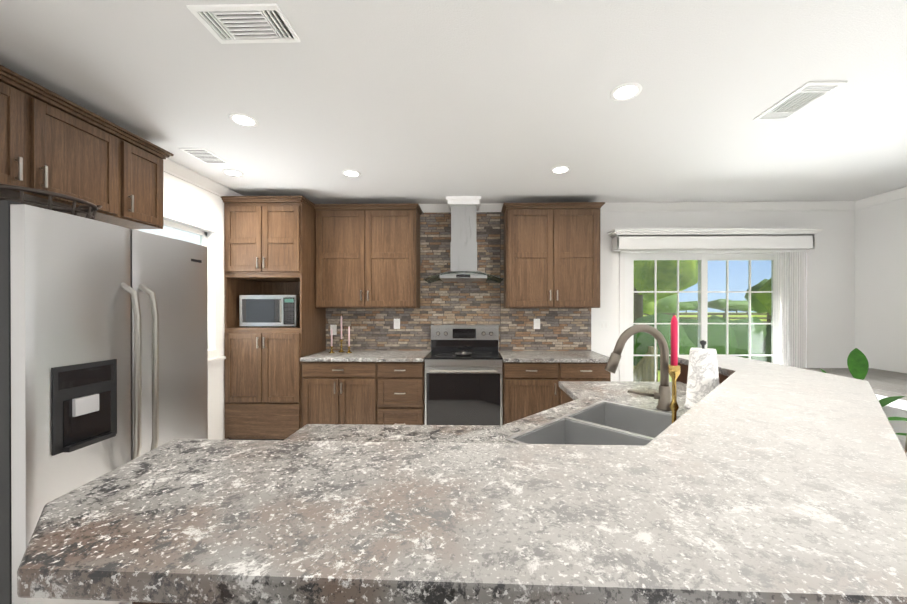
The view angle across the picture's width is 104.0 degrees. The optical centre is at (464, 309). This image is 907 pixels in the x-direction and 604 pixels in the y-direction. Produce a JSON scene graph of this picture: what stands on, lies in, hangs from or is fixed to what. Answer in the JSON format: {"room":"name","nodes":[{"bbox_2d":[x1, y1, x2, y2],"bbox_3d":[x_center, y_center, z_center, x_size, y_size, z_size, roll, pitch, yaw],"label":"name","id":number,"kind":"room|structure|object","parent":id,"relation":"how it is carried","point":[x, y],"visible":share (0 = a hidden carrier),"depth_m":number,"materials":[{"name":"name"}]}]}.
{"room":"kitchen","nodes":[
{"label":"kitchen","id":0,"kind":"room"},
{"bbox_2d":[163,172,228,439],"bbox_3d":[-2.541,0.103,0.405,0.160,2.570,7.720,0,0,1],"label":"wall","id":1,"kind":"structure","parent":0,"point":[181,196],"depth_m":3.37,"materials":[{"name":"white paint"}]},
{"bbox_2d":[0,69,123,220],"bbox_3d":[-2.274,-0.828,1.701,0.307,0.524,0.950,0,0,1],"label":"upper cabinet","id":2,"kind":"object","parent":1,"relation":"attached to","point":[51,141],"depth_m":1.85,"materials":[{"name":"brown wood"}]},
{"bbox_2d":[101,129,167,228],"bbox_3d":[-2.259,-0.830,2.336,0.307,0.524,0.320,0,0,1],"label":"upper cabinet","id":3,"kind":"object","parent":1,"relation":"attached to","point":[143,163],"depth_m":2.33,"materials":[{"name":"brown wood"}]},
{"bbox_2d":[134,207,225,361],"bbox_3d":[-2.426,-0.167,2.987,0.150,1.295,0.960,0,0,1],"label":"window","id":4,"kind":"structure","parent":1,"relation":"in","point":[215,353],"depth_m":3.36,"materials":[{"name":"white wood"}]},
{"bbox_2d":[163,158,906,212],"bbox_3d":[0.898,-1.140,0.322,6.720,0.085,7.400,0,0,1],"label":"crown molding","id":5,"kind":"structure","parent":1,"relation":"attached to","point":[170,167],"depth_m":3.92,"materials":[{"name":"white"}]},
{"bbox_2d":[0,0,906,203],"bbox_3d":[0.898,-1.242,0.322,7.320,0.120,8.000,0,0,1],"label":"ceiling","id":6,"kind":"structure","parent":0,"point":[436,101],"depth_m":1.93,"materials":[{"name":"white paint"}]},
{"bbox_2d":[179,148,229,163],"bbox_3d":[-2.002,-1.185,2.734,0.190,0.008,0.270,0,0,1],"label":"ceiling vent","id":7,"kind":"object","parent":6,"relation":"in","point":[205,155],"visible":1,"depth_m":2.71,"materials":[{"name":"white plastic"}]},
{"bbox_2d":[222,169,243,176],"bbox_3d":[-2.010,-1.187,3.069,0.160,0.006,0.160,0,0,1],"label":"recessed light","id":8,"kind":"object","parent":6,"relation":"in","point":[232,172],"visible":1,"depth_m":3.06,"materials":[{"name":"white plastic"}]},
{"bbox_2d":[186,3,300,43],"bbox_3d":[-0.903,-1.181,1.469,0.355,0.010,0.190,0,0,1],"label":"ceiling vent","id":9,"kind":"object","parent":6,"relation":"in","point":[242,23],"visible":1,"depth_m":1.46,"materials":[{"name":"white plastic"}]},
{"bbox_2d":[228,113,258,126],"bbox_3d":[-1.383,-1.185,2.215,0.160,0.006,0.160,0,0,1],"label":"recessed light","id":10,"kind":"object","parent":6,"relation":"in","point":[244,120],"visible":1,"depth_m":2.21,"materials":[{"name":"white plastic"}]},
{"bbox_2d":[342,170,360,176],"bbox_3d":[-0.989,-1.187,3.086,0.160,0.006,0.160,0,0,1],"label":"recessed light","id":11,"kind":"object","parent":6,"relation":"in","point":[350,173],"visible":1,"depth_m":3.08,"materials":[{"name":"white plastic"}]},
{"bbox_2d":[551,166,569,173],"bbox_3d":[0.810,-1.187,3.005,0.160,0.006,0.160,0,0,1],"label":"recessed light","id":12,"kind":"object","parent":6,"relation":"in","point":[558,170],"visible":1,"depth_m":2.99,"materials":[{"name":"white plastic"}]},
{"bbox_2d":[610,82,641,100],"bbox_3d":[0.875,-1.184,1.928,0.160,0.006,0.160,0,0,1],"label":"recessed light","id":13,"kind":"object","parent":6,"relation":"in","point":[627,91],"visible":1,"depth_m":1.92,"materials":[{"name":"white plastic"}]},
{"bbox_2d":[753,81,846,119],"bbox_3d":[1.887,-1.182,2.020,0.200,0.010,0.360,0,0,1],"label":"ceiling vent","id":14,"kind":"object","parent":6,"relation":"in","point":[805,95],"visible":1,"depth_m":1.99,"materials":[{"name":"white plastic"}]},
{"bbox_2d":[119,452,906,603],"bbox_3d":[0.898,1.448,0.330,7.320,0.120,8.000,0,0,1],"label":"floor","id":15,"kind":"structure","parent":0,"point":[123,602],"depth_m":1.68,"materials":[{"name":"tile"}]},
{"bbox_2d":[0,200,207,603],"bbox_3d":[-1.944,0.494,1.722,0.912,1.780,0.880,0,0,1],"label":"refrigerator","id":16,"kind":"object","parent":15,"relation":"on","point":[103,348],"visible":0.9,"depth_m":1.46,"materials":[{"name":"grey metal"}]},
{"bbox_2d":[0,184,101,219],"bbox_3d":[-1.894,-0.462,1.578,0.340,0.130,0.432,0,0,1],"label":"basket","id":17,"kind":"object","parent":16,"relation":"on","point":[90,206],"visible":0.44,"depth_m":1.55,"materials":[{"name":"grey metal"}]},
{"bbox_2d":[221,196,325,440],"bbox_3d":[-1.977,0.133,3.771,0.807,2.490,0.637,0,0,1],"label":"tall cabinet","id":18,"kind":"object","parent":15,"relation":"on","point":[269,245],"visible":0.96,"depth_m":3.49,"materials":[{"name":"brown wood"}]},
{"bbox_2d":[239,295,299,326],"bbox_3d":[-1.998,0.012,3.784,0.580,0.329,0.458,0,0,1],"label":"microwave","id":19,"kind":"object","parent":18,"relation":"in","point":[269,310],"visible":0.85,"depth_m":3.59,"materials":[{"name":"silver metal"}]},
{"bbox_2d":[302,361,424,426],"bbox_3d":[-0.997,0.940,3.752,1.207,0.876,0.635,0,0,1],"label":"base cabinet","id":20,"kind":"object","parent":15,"relation":"on","point":[379,393],"visible":0.77,"depth_m":3.47,"materials":[{"name":"brown wood"}]},
{"bbox_2d":[300,350,430,361],"bbox_3d":[-0.996,0.483,3.750,1.209,0.038,0.637,0,0,1],"label":"countertop","id":21,"kind":"structure","parent":20,"relation":"on","point":[375,356],"depth_m":3.54,"materials":[{"name":"stone"}]},
{"bbox_2d":[329,329,334,352],"bbox_3d":[-1.442,0.334,3.831,0.059,0.260,0.059,0,0,-11],"label":"candlestick","id":22,"kind":"object","parent":21,"relation":"on","point":[331,346],"depth_m":3.82,"materials":[{"name":"pink wax"}]},
{"bbox_2d":[339,316,343,351],"bbox_3d":[-1.360,0.264,3.899,0.063,0.400,0.063,0,0,-11],"label":"candlestick","id":23,"kind":"object","parent":21,"relation":"on","point":[341,346],"depth_m":3.89,"materials":[{"name":"pink wax"}]},
{"bbox_2d":[346,327,351,352],"bbox_3d":[-1.252,0.319,3.826,0.059,0.290,0.059,0,0,-11],"label":"candlestick","id":24,"kind":"object","parent":21,"relation":"on","point":[348,346],"depth_m":3.82,"materials":[{"name":"pink wax"}]},
{"bbox_2d":[17,355,906,603],"bbox_3d":[0.554,0.850,1.423,2.518,1.070,2.067,0,0,1],"label":"kitchen island","id":25,"kind":"object","parent":15,"relation":"on","point":[749,481],"visible":0.92,"depth_m":0.55,"materials":[{"name":"stone"}]},
{"bbox_2d":[505,400,681,444],"bbox_3d":[0.564,0.563,1.412,0.780,0.194,0.400,0,0,-44],"label":"sink","id":26,"kind":"object","parent":25,"relation":"in","point":[608,423],"visible":0.23,"depth_m":1.51,"materials":[{"name":"silver metal"}]},
{"bbox_2d":[605,324,670,410],"bbox_3d":[0.809,0.268,1.661,0.338,0.403,0.147,0,0,1],"label":"faucet","id":27,"kind":"object","parent":25,"relation":"on","point":[663,396],"visible":0.98,"depth_m":1.65,"materials":[{"name":"silver metal"}]},
{"bbox_2d":[668,315,679,422],"bbox_3d":[0.776,0.245,1.314,0.084,0.450,0.084,0,0,1],"label":"candle","id":28,"kind":"object","parent":25,"relation":"on","point":[674,370],"visible":0.65,"depth_m":1.31,"materials":[{"name":"red wax"}]},
{"bbox_2d":[684,340,719,408],"bbox_3d":[1.135,0.306,1.689,0.150,0.326,0.150,0,0,1],"label":"paper towel holder","id":29,"kind":"object","parent":25,"relation":"on","point":[703,378],"visible":0.88,"depth_m":1.65,"materials":[{"name":"white paper"}]},
{"bbox_2d":[424,325,502,425],"bbox_3d":[-0.010,0.776,3.689,0.760,1.205,0.671,0,0,1],"label":"range","id":30,"kind":"object","parent":15,"relation":"on","point":[463,389],"visible":0.75,"depth_m":3.42,"materials":[{"name":"silver metal"}]},
{"bbox_2d":[455,351,471,354],"bbox_3d":[-0.016,0.442,3.648,0.180,0.040,0.180,0,0,1],"label":"spoon rest","id":31,"kind":"object","parent":30,"relation":"on","point":[463,353],"visible":1,"depth_m":3.63,"materials":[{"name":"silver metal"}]},
{"bbox_2d":[502,361,610,424],"bbox_3d":[0.896,0.940,3.708,1.040,0.876,0.635,0,0,1],"label":"base cabinet","id":32,"kind":"object","parent":15,"relation":"on","point":[530,388],"visible":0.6,"depth_m":3.43,"materials":[{"name":"brown wood"}]},
{"bbox_2d":[499,351,608,362],"bbox_3d":[0.905,0.483,3.706,1.062,0.038,0.637,0,0,1],"label":"countertop","id":33,"kind":"structure","parent":32,"relation":"on","point":[558,356],"depth_m":3.54,"materials":[{"name":"stone"}]},
{"bbox_2d":[802,368,906,409],"bbox_3d":[3.773,1.000,2.918,1.050,0.760,1.710,0,0,1],"label":"dining table","id":34,"kind":"object","parent":15,"relation":"on","point":[884,383],"visible":0.23,"depth_m":3.07,"materials":[{"name":"grey wood"}]},
{"bbox_2d":[820,348,906,435],"bbox_3d":[2.630,0.824,2.343,0.781,1.116,0.534,0,0,1],"label":"plant","id":35,"kind":"object","parent":15,"relation":"on","point":[857,363],"visible":0.19,"depth_m":2.42,"materials":[{"name":"green plant"}]},
{"bbox_2d":[591,210,854,380],"bbox_3d":[0.990,0.092,4.104,6.690,2.570,0.160,0,0,1],"label":"wall","id":36,"kind":"structure","parent":0,"point":[831,265],"depth_m":3.96,"materials":[{"name":"white paint"}]},
{"bbox_2d":[313,203,422,307],"bbox_3d":[-1.038,-0.567,3.877,1.110,1.090,0.335,0,0,1],"label":"upper cabinet","id":37,"kind":"object","parent":36,"relation":"attached to","point":[367,255],"visible":1,"depth_m":3.75,"materials":[{"name":"brown wood"}]},
{"bbox_2d":[326,212,590,350],"bbox_3d":[-0.087,-0.322,4.037,3.020,1.571,0.022,0,0,1],"label":"tile backsplash","id":38,"kind":"structure","parent":36,"relation":"attached to","point":[479,303],"depth_m":4.03,"materials":[{"name":"brown tile"}]},
{"bbox_2d":[330,325,336,334],"bbox_3d":[-1.507,0.227,4.056,0.072,0.116,0.008,0,0,1],"label":"electrical outlet","id":39,"kind":"object","parent":38,"relation":"attached to","point":[333,328],"visible":0.94,"depth_m":4.05,"materials":[{"name":"white plastic"}]},
{"bbox_2d":[394,319,399,328],"bbox_3d":[-0.777,0.157,4.039,0.072,0.116,0.008,0,0,1],"label":"electrical outlet","id":40,"kind":"object","parent":38,"relation":"attached to","point":[396,323],"visible":1,"depth_m":4.04,"materials":[{"name":"white plastic"}]},
{"bbox_2d":[534,319,539,328],"bbox_3d":[0.813,0.157,4.003,0.072,0.116,0.008,0,0,1],"label":"electrical outlet","id":41,"kind":"object","parent":38,"relation":"attached to","point":[536,323],"visible":1,"depth_m":4.00,"materials":[{"name":"white plastic"}]},
{"bbox_2d":[423,205,502,282],"bbox_3d":[-0.013,-0.747,3.771,0.800,0.886,0.500,0,0,1],"label":"range hood","id":42,"kind":"object","parent":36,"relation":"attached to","point":[463,255],"visible":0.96,"depth_m":3.77,"materials":[{"name":"silver metal"}]},
{"bbox_2d":[501,202,604,307],"bbox_3d":[0.927,-0.567,3.831,1.044,1.090,0.335,0,0,1],"label":"upper cabinet","id":43,"kind":"object","parent":36,"relation":"attached to","point":[552,255],"visible":1,"depth_m":3.70,"materials":[{"name":"brown wood"}]},
{"bbox_2d":[600,321,609,330],"bbox_3d":[1.578,0.177,4.006,0.111,0.116,0.010,0,0,1],"label":"electrical outlet","id":44,"kind":"object","parent":36,"relation":"attached to","point":[604,325],"visible":1,"depth_m":4.00,"materials":[{"name":"white plastic"}]},
{"bbox_2d":[619,251,795,381],"bbox_3d":[2.714,0.317,4.038,1.940,2.120,0.135,0,0,1],"label":"sliding glass door","id":45,"kind":"structure","parent":36,"relation":"in","point":[626,285],"depth_m":4.03,"materials":[{"name":"clear glass"}]},
{"bbox_2d":[620,250,806,367],"bbox_3d":[2.742,0.347,3.900,2.043,2.000,0.072,0,0,1],"label":"vertical blinds","id":46,"kind":"object","parent":45,"relation":"attached to","point":[714,251],"visible":0.77,"depth_m":3.87,"materials":[{"name":"white fabric"}]},
{"bbox_2d":[607,228,823,250],"bbox_3d":[2.695,-0.764,3.863,2.190,0.213,0.200,0,0,1],"label":"valance","id":47,"kind":"object","parent":36,"relation":"attached to","point":[667,239],"visible":0.98,"depth_m":3.81,"materials":[{"name":"white wood"}]},
{"bbox_2d":[855,197,906,439],"bbox_3d":[4.337,0.103,0.247,0.160,2.570,7.720,0,0,1],"label":"wall","id":48,"kind":"structure","parent":0,"point":[857,279],"depth_m":3.67,"materials":[{"name":"white paint"}]},
{"bbox_2d":[898,438,905,449],"bbox_3d":[4.250,1.338,0.252,0.014,0.100,7.400,0,0,1],"label":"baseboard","id":49,"kind":"structure","parent":48,"relation":"attached to","point":[902,441],"depth_m":3.49,"materials":[{"name":"white"}]},
{"label":"outside","id":50,"kind":"structure","parent":0,"visible":0},
{"bbox_2d":[633,312,766,381],"bbox_3d":[102.247,1.752,99.730,320.000,0.200,195.600,0,0,1],"label":"ground","id":51,"kind":"structure","parent":50,"point":[670,379],"depth_m":91.01,"materials":[{"name":"green plant"}]},
{"bbox_2d":[633,346,657,381],"bbox_3d":[2.599,1.257,5.141,4.100,1.486,1.960,0,0,1],"label":"deck","id":52,"kind":"object","parent":51,"relation":"on","point":[648,374],"depth_m":5.17,"materials":[{"name":"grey wood"}]},
{"bbox_2d":[633,313,770,369],"bbox_3d":[14.652,1.164,11.816,18.843,2.148,2.655,0,0,1],"label":"hedge","id":53,"kind":"object","parent":51,"relation":"on","point":[737,335],"depth_m":11.42,"materials":[{"name":"green plant"}]},
{"bbox_2d":[633,260,770,324],"bbox_3d":[102.997,-3.422,91.300,277.402,10.196,155.948,0,0,1],"label":"trees","id":54,"kind":"object","parent":51,"relation":"on","point":[687,264],"depth_m":17.17,"materials":[{"name":"green plant"}]},
{"bbox_2d":[633,313,770,322],"bbox_3d":[30.746,1.062,35.187,120.000,1.550,0.170,0,0,1],"label":"fence","id":55,"kind":"object","parent":51,"relation":"on","point":[723,314],"depth_m":35.25,"materials":[{"name":"brown"}]},
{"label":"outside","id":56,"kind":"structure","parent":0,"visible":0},
{"bbox_2d":[139,226,199,244],"bbox_3d":[-2.531,-0.180,2.989,0.010,1.114,0.764,0,0,1],"label":"curtain","id":57,"kind":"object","parent":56,"point":[170,233],"depth_m":3.08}
]}

